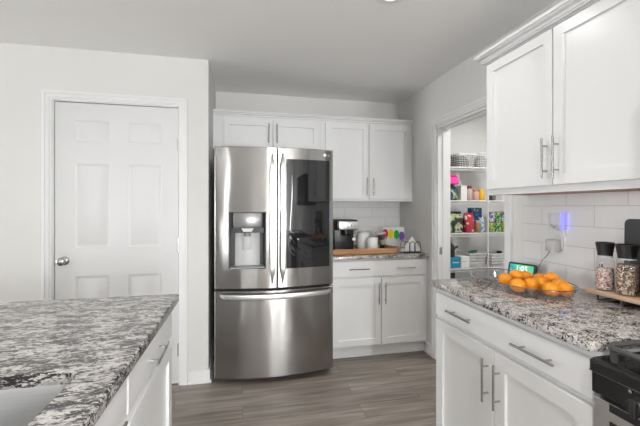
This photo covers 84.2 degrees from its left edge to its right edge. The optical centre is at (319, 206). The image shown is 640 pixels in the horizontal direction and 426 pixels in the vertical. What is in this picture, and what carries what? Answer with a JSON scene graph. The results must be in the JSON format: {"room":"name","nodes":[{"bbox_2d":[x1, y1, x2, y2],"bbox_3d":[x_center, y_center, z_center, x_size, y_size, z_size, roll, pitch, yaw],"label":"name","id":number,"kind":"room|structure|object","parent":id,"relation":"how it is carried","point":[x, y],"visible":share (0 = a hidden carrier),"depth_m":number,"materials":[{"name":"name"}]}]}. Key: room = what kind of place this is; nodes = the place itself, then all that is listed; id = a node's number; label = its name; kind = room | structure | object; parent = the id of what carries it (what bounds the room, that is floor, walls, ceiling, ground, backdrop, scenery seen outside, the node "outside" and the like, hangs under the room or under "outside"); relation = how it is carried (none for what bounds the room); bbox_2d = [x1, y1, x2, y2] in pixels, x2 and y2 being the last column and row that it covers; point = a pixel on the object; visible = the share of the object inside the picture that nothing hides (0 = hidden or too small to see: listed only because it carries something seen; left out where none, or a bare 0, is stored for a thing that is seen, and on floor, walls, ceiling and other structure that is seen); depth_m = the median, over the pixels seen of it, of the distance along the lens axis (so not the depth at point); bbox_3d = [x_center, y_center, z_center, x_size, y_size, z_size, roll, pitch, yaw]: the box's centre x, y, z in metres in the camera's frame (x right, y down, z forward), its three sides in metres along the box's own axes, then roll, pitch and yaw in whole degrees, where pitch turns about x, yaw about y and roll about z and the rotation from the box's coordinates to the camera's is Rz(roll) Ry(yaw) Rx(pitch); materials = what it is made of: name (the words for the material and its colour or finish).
{"room":"kitchen","nodes":[
{"label":"kitchen","id":0,"kind":"room"},
{"bbox_2d":[0,42,215,370],"bbox_3d":[-4.714,0.107,2.239,7.745,2.454,0.748,0,0,-12],"label":"wall","id":1,"kind":"structure","parent":0,"point":[25,70],"depth_m":2.52,"materials":[{"name":"paint"}]},
{"bbox_2d":[41,90,187,385],"bbox_3d":[-1.470,0.262,2.599,0.952,2.144,0.111,0,0,-12],"label":"trim","id":2,"kind":"structure","parent":1,"relation":"attached to","point":[48,97],"depth_m":2.55,"materials":[{"name":"white paint"}]},
{"bbox_2d":[54,102,178,383],"bbox_3d":[-1.460,0.292,2.563,0.828,2.068,0.105,0,0,-12],"label":"door","id":3,"kind":"structure","parent":1,"relation":"in","point":[117,166],"depth_m":2.58,"materials":[{"name":"white paint"}]},
{"bbox_2d":[187,345,213,384],"bbox_3d":[-4.699,1.285,2.229,7.769,0.098,0.772,0,0,-12],"label":"baseboard","id":4,"kind":"structure","parent":1,"relation":"attached to","point":[195,377],"depth_m":2.68,"materials":[{"name":"white paint"}]},
{"bbox_2d":[0,0,555,103],"bbox_3d":[-2.337,-1.170,-0.783,11.340,0.100,7.907,0,0,-12],"label":"ceiling","id":5,"kind":"structure","parent":0,"point":[353,50],"depth_m":2.27,"materials":[{"name":"paint"}]},
{"bbox_2d":[376,0,402,3],"bbox_3d":[0.377,-1.117,1.858,0.184,0.006,0.184,0,0,-12],"label":"recessed light","id":6,"kind":"object","parent":5,"relation":"in","point":[379,1],"visible":1,"depth_m":1.92,"materials":[{"name":"white plastic"}]},
{"bbox_2d":[172,350,435,425],"bbox_3d":[-2.337,1.384,-0.783,11.340,0.100,7.907,0,0,-12],"label":"floor","id":7,"kind":"structure","parent":0,"point":[394,389],"depth_m":2.49,"materials":[{"name":"wood"}]},
{"bbox_2d":[94,312,171,425],"bbox_3d":[-0.782,0.885,0.304,0.838,0.898,2.528,0,0,-12],"label":"base cabinet","id":8,"kind":"object","parent":7,"relation":"on","point":[144,398],"visible":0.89,"depth_m":1.23,"materials":[{"name":"white paint"}]},
{"bbox_2d":[0,294,178,425],"bbox_3d":[-0.902,0.420,0.266,1.071,0.032,2.605,0,0,-12],"label":"countertop","id":9,"kind":"structure","parent":8,"relation":"on","point":[91,346],"depth_m":1.02,"materials":[{"name":"stone"}]},
{"bbox_2d":[0,384,66,425],"bbox_3d":[-0.703,0.533,0.402,0.457,0.192,0.925,0,0,-12],"label":"sink","id":10,"kind":"object","parent":9,"relation":"in","point":[18,407],"visible":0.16,"depth_m":0.85,"materials":[{"name":"metal"}]},
{"bbox_2d":[214,146,332,378],"bbox_3d":[-0.410,0.442,3.068,0.921,1.785,0.911,0,0,-12],"label":"refrigerator","id":11,"kind":"object","parent":7,"relation":"on","point":[273,206],"visible":1,"depth_m":2.67,"materials":[{"name":"grey metal"}]},
{"bbox_2d":[332,258,426,358],"bbox_3d":[0.475,0.896,3.420,0.927,0.876,0.650,0,0,-12],"label":"base cabinet","id":12,"kind":"object","parent":7,"relation":"on","point":[380,305],"visible":0.91,"depth_m":3.14,"materials":[{"name":"white paint"}]},
{"bbox_2d":[333,248,429,260],"bbox_3d":[0.471,0.443,3.421,0.937,0.030,0.632,0,0,-12],"label":"countertop","id":13,"kind":"structure","parent":12,"relation":"on","point":[398,254],"depth_m":3.12,"materials":[{"name":"stone"}]},
{"bbox_2d":[333,244,397,255],"bbox_3d":[0.365,0.400,3.319,0.660,0.056,0.360,0,0,-12],"label":"wooden tray","id":14,"kind":"object","parent":13,"relation":"on","point":[386,250],"visible":0.5,"depth_m":3.15,"materials":[{"name":"brown wood"}]},
{"bbox_2d":[333,219,357,249],"bbox_3d":[0.228,0.266,3.290,0.200,0.300,0.274,0,0,-12],"label":"coffee maker","id":15,"kind":"object","parent":14,"relation":"on","point":[343,229],"visible":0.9,"depth_m":3.27,"materials":[{"name":"black plastic"}]},
{"bbox_2d":[357,231,369,248],"bbox_3d":[0.414,0.326,3.402,0.124,0.180,0.124,0,0,-12],"label":"canister","id":16,"kind":"object","parent":14,"relation":"on","point":[362,236],"visible":0.78,"depth_m":3.35,"materials":[{"name":"white ceramic"}]},
{"bbox_2d":[367,237,377,248],"bbox_3d":[0.484,0.348,3.279,0.104,0.135,0.104,0,0,-12],"label":"canister","id":17,"kind":"object","parent":14,"relation":"on","point":[372,242],"visible":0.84,"depth_m":3.23,"materials":[{"name":"white ceramic"}]},
{"bbox_2d":[382,227,404,246],"bbox_3d":[0.764,0.318,3.662,0.244,0.221,0.030,0,0,-12],"label":"greeting card","id":18,"kind":"object","parent":13,"relation":"on","point":[394,236],"visible":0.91,"depth_m":3.66,"materials":[{"name":"white paper"}]},
{"bbox_2d":[383,229,387,238],"bbox_3d":[0.673,0.286,3.645,0.059,0.117,0.015,0,0,-12],"label":"print","id":19,"kind":"object","parent":18,"relation":"attached to","point":[384,230],"depth_m":3.65},
{"bbox_2d":[388,229,393,239],"bbox_3d":[0.734,0.290,3.657,0.059,0.117,0.015,0,0,-12],"label":"print","id":20,"kind":"object","parent":18,"relation":"attached to","point":[390,231],"depth_m":3.66},
{"bbox_2d":[394,230,398,240],"bbox_3d":[0.795,0.298,3.670,0.059,0.117,0.015,0,0,-12],"label":"print","id":21,"kind":"object","parent":18,"relation":"attached to","point":[396,232],"depth_m":3.67},
{"bbox_2d":[399,232,404,241],"bbox_3d":[0.852,0.314,3.680,0.059,0.117,0.015,0,0,-12],"label":"print","id":22,"kind":"object","parent":18,"relation":"attached to","point":[401,234],"depth_m":3.68},
{"bbox_2d":[400,241,420,252],"bbox_3d":[0.854,0.374,3.344,0.171,0.107,0.110,0,0,-12],"label":"napkin holder","id":23,"kind":"object","parent":13,"relation":"on","point":[409,251],"visible":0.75,"depth_m":3.31,"materials":[{"name":"black metal"}]},
{"bbox_2d":[401,237,419,251],"bbox_3d":[0.857,0.347,3.320,0.208,0.135,0.006,0,0,-12],"label":"paper napkin","id":24,"kind":"object","parent":23,"relation":"in","point":[412,244],"visible":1,"depth_m":3.32,"materials":[{"name":"white paper"}]},
{"bbox_2d":[450,271,454,278],"bbox_3d":[1.319,1.006,3.707,0.220,0.655,0.220,0,0,-12],"label":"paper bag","id":25,"kind":"object","parent":7,"relation":"on","point":[452,274],"visible":0.1,"depth_m":3.72,"materials":[{"name":"brown paper"}]},
{"bbox_2d":[487,190,488,276],"bbox_3d":[1.726,0.454,3.636,0.015,1.760,0.015,0,0,-12],"label":"pole","id":26,"kind":"object","parent":7,"relation":"on","point":[487,190],"visible":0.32,"depth_m":3.63,"materials":[{"name":"white metal"}]},
{"bbox_2d":[436,288,639,425],"bbox_3d":[1.015,0.885,1.566,0.662,0.898,0.913,0,0,-12],"label":"base cabinet","id":27,"kind":"object","parent":7,"relation":"on","point":[493,369],"visible":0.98,"depth_m":1.44,"materials":[{"name":"white paint"}]},
{"bbox_2d":[430,277,639,352],"bbox_3d":[1.018,0.420,1.579,0.635,0.032,0.935,0,0,-12],"label":"countertop","id":28,"kind":"structure","parent":27,"relation":"on","point":[583,321],"depth_m":1.37,"materials":[{"name":"stone"}]},
{"bbox_2d":[507,262,537,275],"bbox_3d":[1.174,0.362,2.034,0.075,0.082,0.162,0,0,-29],"label":"smart display","id":29,"kind":"object","parent":28,"relation":"on","point":[532,269],"visible":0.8,"depth_m":2.02,"materials":[{"name":"black plastic"}]},
{"bbox_2d":[468,268,578,299],"bbox_3d":[0.989,0.379,1.777,0.346,0.050,0.572,0,0,-12],"label":"fruit bowl","id":30,"kind":"object","parent":28,"relation":"on","point":[522,294],"visible":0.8,"depth_m":1.62,"materials":[{"name":"clear glass"}]},
{"bbox_2d":[498,273,512,285],"bbox_3d":[0.938,0.368,1.792,0.069,0.062,0.069,0,0,-34],"label":"orange","id":31,"kind":"object","parent":30,"relation":"in","point":[505,278],"visible":0.89,"depth_m":1.77,"materials":[{"name":"orange food"}]},
{"bbox_2d":[509,269,523,279],"bbox_3d":[1.006,0.352,1.812,0.069,0.062,0.069,0,0,-36],"label":"orange","id":32,"kind":"object","parent":30,"relation":"in","point":[515,273],"visible":0.64,"depth_m":1.79,"materials":[{"name":"orange food"}]},
{"bbox_2d":[509,278,525,291],"bbox_3d":[0.924,0.366,1.655,0.069,0.062,0.069,0,0,34],"label":"orange","id":33,"kind":"object","parent":30,"relation":"in","point":[515,282],"visible":0.99,"depth_m":1.63,"materials":[{"name":"orange food"}]},
{"bbox_2d":[522,271,532,280],"bbox_3d":[1.069,0.365,1.843,0.069,0.065,0.069,0,0,22],"label":"orange","id":34,"kind":"object","parent":30,"relation":"in","point":[527,274],"visible":0.47,"depth_m":1.82,"materials":[{"name":"orange food"}]},
{"bbox_2d":[524,278,539,291],"bbox_3d":[0.993,0.365,1.664,0.069,0.063,0.069,0,0,-16],"label":"orange","id":35,"kind":"object","parent":30,"relation":"in","point":[531,283],"visible":0.9,"depth_m":1.64,"materials":[{"name":"orange food"}]},
{"bbox_2d":[533,273,543,277],"bbox_3d":[1.110,0.366,1.783,0.069,0.063,0.069,0,0,35],"label":"orange","id":36,"kind":"object","parent":30,"relation":"in","point":[537,274],"visible":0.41,"depth_m":1.77,"materials":[{"name":"orange food"}]},
{"bbox_2d":[534,277,548,289],"bbox_3d":[1.057,0.366,1.694,0.069,0.065,0.069,0,0,42],"label":"orange","id":37,"kind":"object","parent":30,"relation":"in","point":[541,280],"visible":0.56,"depth_m":1.67,"materials":[{"name":"orange food"}]},
{"bbox_2d":[542,282,560,296],"bbox_3d":[1.026,0.365,1.570,0.069,0.064,0.069,0,0,-32],"label":"orange","id":38,"kind":"object","parent":30,"relation":"in","point":[548,288],"visible":0.99,"depth_m":1.55,"materials":[{"name":"orange food"}]},
{"bbox_2d":[543,272,559,281],"bbox_3d":[1.122,0.349,1.718,0.069,0.063,0.069,0,0,-31],"label":"orange","id":39,"kind":"object","parent":30,"relation":"in","point":[550,276],"visible":0.45,"depth_m":1.70,"materials":[{"name":"orange food"}]},
{"bbox_2d":[552,279,565,283],"bbox_3d":[1.117,0.366,1.650,0.069,0.062,0.069,0,0,12],"label":"orange","id":40,"kind":"object","parent":30,"relation":"in","point":[556,281],"visible":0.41,"depth_m":1.64,"materials":[{"name":"orange food"}]},
{"bbox_2d":[558,282,573,295],"bbox_3d":[1.093,0.367,1.583,0.069,0.063,0.069,0,0,-25],"label":"orange","id":41,"kind":"object","parent":30,"relation":"in","point":[565,287],"visible":0.88,"depth_m":1.56,"materials":[{"name":"orange food"}]},
{"bbox_2d":[585,287,639,306],"bbox_3d":[1.292,0.382,1.392,0.145,0.044,0.408,0,0,-12],"label":"stand","id":42,"kind":"object","parent":28,"relation":"on","point":[635,299],"visible":0.78,"depth_m":1.46,"materials":[{"name":"brown wood"}]},
{"bbox_2d":[595,242,614,289],"bbox_3d":[1.240,0.256,1.540,0.069,0.206,0.069,0,0,-12],"label":"grinder","id":43,"kind":"object","parent":42,"relation":"on","point":[604,275],"visible":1,"depth_m":1.52,"materials":[{"name":"clear glass"}]},
{"bbox_2d":[615,243,639,294],"bbox_3d":[1.259,0.256,1.452,0.078,0.206,0.078,0,0,-20],"label":"grinder","id":44,"kind":"object","parent":42,"relation":"on","point":[627,283],"visible":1,"depth_m":1.43,"materials":[{"name":"clear glass"}]},
{"bbox_2d":[624,219,639,292],"bbox_3d":[1.377,0.228,1.391,0.016,0.352,0.340,0,0,-12],"label":"cutting board","id":45,"kind":"object","parent":28,"relation":"on","point":[632,226],"visible":0.49,"depth_m":1.52,"materials":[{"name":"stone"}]},
{"bbox_2d":[589,339,639,425],"bbox_3d":[1.165,0.867,0.745,0.684,0.934,0.748,0,0,-12],"label":"range","id":46,"kind":"object","parent":7,"relation":"on","point":[615,376],"visible":1,"depth_m":0.99,"materials":[{"name":"grey metal"}]},
{"bbox_2d":[590,352,639,392],"bbox_3d":[1.183,0.459,0.749,0.643,0.035,0.748,0,0,-12],"label":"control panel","id":47,"kind":"object","parent":46,"relation":"in","point":[623,371],"depth_m":1.00,"materials":[{"name":"black metal"}]},
{"bbox_2d":[216,91,399,244],"bbox_3d":[0.617,0.107,3.842,3.595,2.454,0.129,0,0,-12],"label":"wall","id":48,"kind":"structure","parent":0,"point":[224,100],"depth_m":3.70,"materials":[{"name":"paint"}]},
{"bbox_2d":[213,115,321,149],"bbox_3d":[-0.492,-0.668,3.362,0.984,0.295,0.355,0,0,-12],"label":"upper cabinet","id":49,"kind":"object","parent":48,"relation":"attached to","point":[240,131],"visible":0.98,"depth_m":3.22,"materials":[{"name":"white paint"}]},
{"bbox_2d":[213,109,413,124],"bbox_3d":[-0.039,-0.837,3.467,1.914,0.042,0.342,0,0,-12],"label":"trim","id":50,"kind":"structure","parent":49,"relation":"attached to","point":[215,111],"depth_m":3.30,"materials":[{"name":"white paint"}]},
{"bbox_2d":[322,121,411,201],"bbox_3d":[0.444,-0.435,3.566,0.929,0.761,0.355,0,0,-12],"label":"upper cabinet","id":51,"kind":"object","parent":48,"relation":"attached to","point":[372,162],"visible":0.96,"depth_m":3.43,"materials":[{"name":"white paint"}]},
{"bbox_2d":[450,262,503,271],"bbox_3d":[1.654,0.640,3.814,1.263,0.035,0.361,0,0,-12],"label":"wire shelf","id":52,"kind":"object","parent":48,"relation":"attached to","point":[499,267],"visible":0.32,"depth_m":3.64,"materials":[{"name":"white metal"}]},
{"bbox_2d":[451,240,455,254],"bbox_3d":[1.417,0.490,3.846,0.120,0.263,0.120,0,0,-12],"label":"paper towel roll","id":53,"kind":"object","parent":52,"relation":"on","point":[453,242],"visible":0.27,"depth_m":3.79,"materials":[{"name":"white paper"}]},
{"bbox_2d":[450,256,459,267],"bbox_3d":[1.326,0.567,3.659,0.183,0.108,0.136,0,0,-12],"label":"box","id":54,"kind":"object","parent":52,"relation":"on","point":[454,261],"visible":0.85,"depth_m":3.60,"materials":[{"name":"teal cardboard"}]},
{"bbox_2d":[450,237,457,256],"bbox_3d":[1.356,0.409,3.664,0.158,0.207,0.115,0,0,-12],"label":"water jug","id":55,"kind":"object","parent":54,"relation":"on","point":[452,247],"visible":0.49,"depth_m":3.61,"materials":[{"name":"black plastic"}]},
{"bbox_2d":[455,255,469,267],"bbox_3d":[1.472,0.565,3.686,0.096,0.112,0.146,0,0,-12],"label":"box","id":56,"kind":"object","parent":52,"relation":"on","point":[464,260],"visible":0.8,"depth_m":3.62,"materials":[{"name":"white cardboard"}]},
{"bbox_2d":[457,250,486,265],"bbox_3d":[1.636,0.553,3.827,0.190,0.136,0.267,0,0,-7],"label":"storage bin","id":57,"kind":"object","parent":52,"relation":"on","point":[474,257],"visible":0.69,"depth_m":3.72,"materials":[{"name":"white plastic"}]},
{"bbox_2d":[478,251,503,265],"bbox_3d":[1.871,0.556,3.832,0.231,0.131,0.238,0,0,-15],"label":"storage bin","id":58,"kind":"object","parent":52,"relation":"on","point":[494,257],"visible":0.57,"depth_m":3.73,"materials":[{"name":"white plastic"}]},
{"bbox_2d":[485,251,501,264],"bbox_3d":[1.871,0.546,3.820,0.155,0.135,0.135,0,0,-12],"label":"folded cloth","id":59,"kind":"object","parent":58,"relation":"in","point":[490,252],"visible":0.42,"depth_m":3.77,"materials":[{"name":"white fabric"}]},
{"bbox_2d":[450,230,503,236],"bbox_3d":[1.654,0.282,3.814,1.263,0.035,0.361,0,0,-12],"label":"wire shelf","id":60,"kind":"object","parent":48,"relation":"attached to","point":[485,231],"visible":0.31,"depth_m":3.65,"materials":[{"name":"white metal"}]},
{"bbox_2d":[450,211,462,232],"bbox_3d":[1.360,0.154,3.662,0.229,0.218,0.145,0,0,-12],"label":"bag","id":61,"kind":"object","parent":60,"relation":"on","point":[456,221],"visible":0.54,"depth_m":3.61,"materials":[{"name":"paper"}]},
{"bbox_2d":[463,213,473,232],"bbox_3d":[1.540,0.162,3.676,0.106,0.203,0.095,0,0,-12],"label":"coffee bag","id":62,"kind":"object","parent":60,"relation":"on","point":[468,220],"visible":0.94,"depth_m":3.64,"materials":[{"name":"red plastic"}]},
{"bbox_2d":[468,208,481,231],"bbox_3d":[1.663,0.136,3.808,0.125,0.255,0.070,0,0,-12],"label":"cereal box","id":63,"kind":"object","parent":60,"relation":"on","point":[477,212],"visible":0.48,"depth_m":3.77,"materials":[{"name":"blue cardboard"}]},
{"bbox_2d":[475,220,480,232],"bbox_3d":[1.641,0.201,3.680,0.060,0.125,0.060,0,0,-12],"label":"jar","id":64,"kind":"object","parent":60,"relation":"on","point":[477,222],"visible":1,"depth_m":3.65,"materials":[{"name":"brown glass"}]},
{"bbox_2d":[479,217,483,231],"bbox_3d":[1.685,0.186,3.691,0.052,0.155,0.052,0,0,-12],"label":"bottle","id":65,"kind":"object","parent":60,"relation":"on","point":[481,219],"visible":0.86,"depth_m":3.67,"materials":[{"name":"blue plastic"}]},
{"bbox_2d":[489,222,494,231],"bbox_3d":[1.794,0.210,3.714,0.073,0.107,0.073,0,0,-12],"label":"box","id":66,"kind":"object","parent":60,"relation":"on","point":[491,224],"visible":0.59,"depth_m":3.68,"materials":[{"name":"multicoloured cardboard"}]},
{"bbox_2d":[489,212,494,221],"bbox_3d":[1.794,0.102,3.714,0.073,0.107,0.073,0,0,-12],"label":"box","id":67,"kind":"object","parent":66,"relation":"on","point":[491,214],"visible":0.72,"depth_m":3.68,"materials":[{"name":"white cardboard"}]},
{"bbox_2d":[495,222,500,231],"bbox_3d":[1.869,0.210,3.731,0.073,0.107,0.073,0,0,-12],"label":"tin","id":68,"kind":"object","parent":60,"relation":"on","point":[497,224],"visible":0.71,"depth_m":3.70,"materials":[{"name":"green metal"}]},
{"bbox_2d":[495,212,500,221],"bbox_3d":[1.869,0.102,3.731,0.073,0.107,0.073,0,0,-12],"label":"box","id":69,"kind":"object","parent":68,"relation":"on","point":[497,214],"visible":0.84,"depth_m":3.70,"materials":[{"name":"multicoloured cardboard"}]},
{"bbox_2d":[501,222,503,231],"bbox_3d":[1.944,0.210,3.747,0.073,0.107,0.073,0,0,-12],"label":"tin","id":70,"kind":"object","parent":60,"relation":"on","point":[502,223],"visible":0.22,"depth_m":3.72,"materials":[{"name":"green metal"}]},
{"bbox_2d":[501,212,503,221],"bbox_3d":[1.944,0.102,3.747,0.073,0.107,0.073,0,0,-12],"label":"tin","id":71,"kind":"object","parent":70,"relation":"on","point":[502,213],"visible":0.36,"depth_m":3.72,"materials":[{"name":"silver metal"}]},
{"bbox_2d":[450,115,503,278],"bbox_3d":[1.903,0.107,2.998,1.441,2.454,2.087,0,0,-12],"label":"wall","id":72,"kind":"structure","parent":0,"point":[470,137],"depth_m":4.02,"materials":[{"name":"paint"}]},
{"bbox_2d":[450,166,486,171],"bbox_3d":[1.654,-0.390,3.814,1.263,0.035,0.361,0,0,-12],"label":"wire shelf","id":73,"kind":"object","parent":72,"relation":"attached to","point":[472,169],"visible":0.36,"depth_m":3.69,"materials":[{"name":"white metal"}]},
{"bbox_2d":[450,153,475,169],"bbox_3d":[1.464,-0.479,3.774,0.225,0.141,0.307,0,0,-20],"label":"storage bin","id":74,"kind":"object","parent":73,"relation":"on","point":[469,155],"visible":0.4,"depth_m":3.65,"materials":[{"name":"white metal"}]},
{"bbox_2d":[450,155,468,166],"bbox_3d":[1.464,-0.484,3.772,0.170,0.135,0.235,0,0,-12],"label":"lunch bag","id":75,"kind":"object","parent":74,"relation":"in","point":[459,157],"visible":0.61,"depth_m":3.67,"materials":[{"name":"grey fabric"}]},
{"bbox_2d":[464,152,486,169],"bbox_3d":[1.703,-0.487,3.826,0.215,0.156,0.307,0,0,-20],"label":"storage bin","id":76,"kind":"object","parent":73,"relation":"on","point":[480,152],"visible":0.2,"depth_m":3.69,"materials":[{"name":"white metal"}]},
{"bbox_2d":[468,156,486,166],"bbox_3d":[1.703,-0.484,3.824,0.160,0.135,0.235,0,0,-12],"label":"lunch bag","id":77,"kind":"object","parent":76,"relation":"in","point":[477,162],"visible":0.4,"depth_m":3.73,"materials":[{"name":"grey fabric"}]},
{"bbox_2d":[450,200,503,203],"bbox_3d":[1.654,-0.050,3.814,1.263,0.035,0.361,0,0,-12],"label":"wire shelf","id":78,"kind":"object","parent":72,"relation":"attached to","point":[451,201],"visible":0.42,"depth_m":3.63,"materials":[{"name":"white metal"}]},
{"bbox_2d":[450,185,457,199],"bbox_3d":[1.321,-0.151,3.676,0.180,0.165,0.180,0,0,-12],"label":"chip bag","id":79,"kind":"object","parent":78,"relation":"on","point":[453,191],"visible":0.37,"depth_m":3.60,"materials":[{"name":"blue plastic"}]},
{"bbox_2d":[450,175,458,184],"bbox_3d":[1.338,-0.284,3.670,0.180,0.098,0.160,0,0,-12],"label":"bag","id":80,"kind":"object","parent":79,"relation":"on","point":[454,179],"visible":0.48,"depth_m":3.60,"materials":[{"name":"pink plastic"}]},
{"bbox_2d":[455,186,466,199],"bbox_3d":[1.458,-0.143,3.699,0.068,0.148,0.155,0,0,-12],"label":"box","id":81,"kind":"object","parent":78,"relation":"on","point":[461,190],"visible":0.56,"depth_m":3.63,"materials":[{"name":"white cardboard"}]},
{"bbox_2d":[467,186,472,199],"bbox_3d":[1.544,-0.144,3.674,0.072,0.150,0.072,0,0,-12],"label":"jar","id":82,"kind":"object","parent":78,"relation":"on","point":[469,188],"visible":0.61,"depth_m":3.64,"materials":[{"name":"beige plastic"}]},
{"bbox_2d":[472,189,478,199],"bbox_3d":[1.619,-0.126,3.685,0.068,0.115,0.068,0,0,-12],"label":"jar","id":83,"kind":"object","parent":78,"relation":"on","point":[475,191],"visible":0.81,"depth_m":3.66,"materials":[{"name":"pink plastic"}]},
{"bbox_2d":[479,189,484,199],"bbox_3d":[1.686,-0.129,3.700,0.062,0.120,0.062,0,0,-12],"label":"sauce bottle","id":84,"kind":"object","parent":78,"relation":"on","point":[481,191],"visible":0.79,"depth_m":3.68,"materials":[{"name":"yellow plastic"}]},
{"bbox_2d":[492,195,501,200],"bbox_3d":[1.860,-0.100,3.764,0.070,0.062,0.120,0,0,-12],"label":"box","id":85,"kind":"object","parent":78,"relation":"on","point":[494,197],"visible":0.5,"depth_m":3.71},
{"bbox_2d":[399,0,639,349],"bbox_3d":[1.732,0.107,0.105,0.129,2.454,7.667,0,0,-12],"label":"wall","id":86,"kind":"structure","parent":0,"point":[589,218],"depth_m":2.11,"materials":[{"name":"white tile"}]},
{"bbox_2d":[425,341,430,355],"bbox_3d":[0.985,1.285,3.208,0.024,0.098,0.112,0,0,-12],"label":"baseboard","id":87,"kind":"structure","parent":86,"relation":"attached to","point":[428,345],"depth_m":3.21,"materials":[{"name":"white paint"}]},
{"bbox_2d":[431,96,512,358],"bbox_3d":[1.159,0.285,2.698,0.141,2.097,0.951,0,0,-12],"label":"trim","id":88,"kind":"structure","parent":86,"relation":"attached to","point":[440,135],"depth_m":3.08,"materials":[{"name":"white paint"}]},
{"bbox_2d":[548,213,563,248],"bbox_3d":[1.269,0.128,1.905,0.008,0.188,0.092,0,0,-12],"label":"wall outlet","id":89,"kind":"object","parent":86,"relation":"attached to","point":[554,219],"visible":0.73,"depth_m":1.90,"materials":[{"name":"white plastic"}]},
{"bbox_2d":[545,224,560,251],"bbox_3d":[1.244,0.164,1.898,0.046,0.145,0.066,0,0,-12],"label":"plug adapter","id":90,"kind":"object","parent":89,"relation":"attached to","point":[553,245],"visible":1,"depth_m":1.88,"materials":[{"name":"grey plastic"}]},
{"bbox_2d":[552,216,558,226],"bbox_3d":[1.266,0.079,1.905,0.002,0.060,0.042,0,0,-12],"label":"socket","id":91,"kind":"object","parent":89,"relation":"attached to","point":[555,219],"depth_m":1.90,"materials":[{"name":"white plastic"}]},
{"bbox_2d":[554,212,563,229],"bbox_3d":[1.263,0.075,1.865,0.024,0.094,0.045,0,0,-12],"label":"night light","id":92,"kind":"object","parent":89,"relation":"attached to","point":[556,227],"visible":1,"depth_m":1.84,"materials":[{"name":"grey plastic"}]},
{"bbox_2d":[561,212,563,229],"bbox_3d":[1.266,0.074,1.847,0.018,0.092,0.010,0,0,-12],"label":"diffuser","id":93,"kind":"object","parent":92,"relation":"attached to","point":[562,213],"depth_m":1.84,"materials":[{"name":"purple plastic"}]},
{"bbox_2d":[487,0,639,195],"bbox_3d":[1.175,-0.442,1.621,0.328,0.748,0.914,0,0,-12],"label":"upper cabinet","id":94,"kind":"object","parent":86,"relation":"attached to","point":[563,106],"visible":1,"depth_m":1.52,"materials":[{"name":"white paint"}]},
{"bbox_3d":[1.448,-0.442,0.453,0.293,0.748,1.468,0,0,-12],"label":"upper cabinet","id":95,"kind":"object","parent":86,"relation":"attached to","visible":0},
{"bbox_2d":[474,0,599,65],"bbox_3d":[1.192,-0.841,1.498,0.349,0.050,1.218,0,0,-12],"label":"trim","id":96,"kind":"structure","parent":95,"relation":"attached to","point":[565,9],"depth_m":1.66,"materials":[{"name":"white paint"}]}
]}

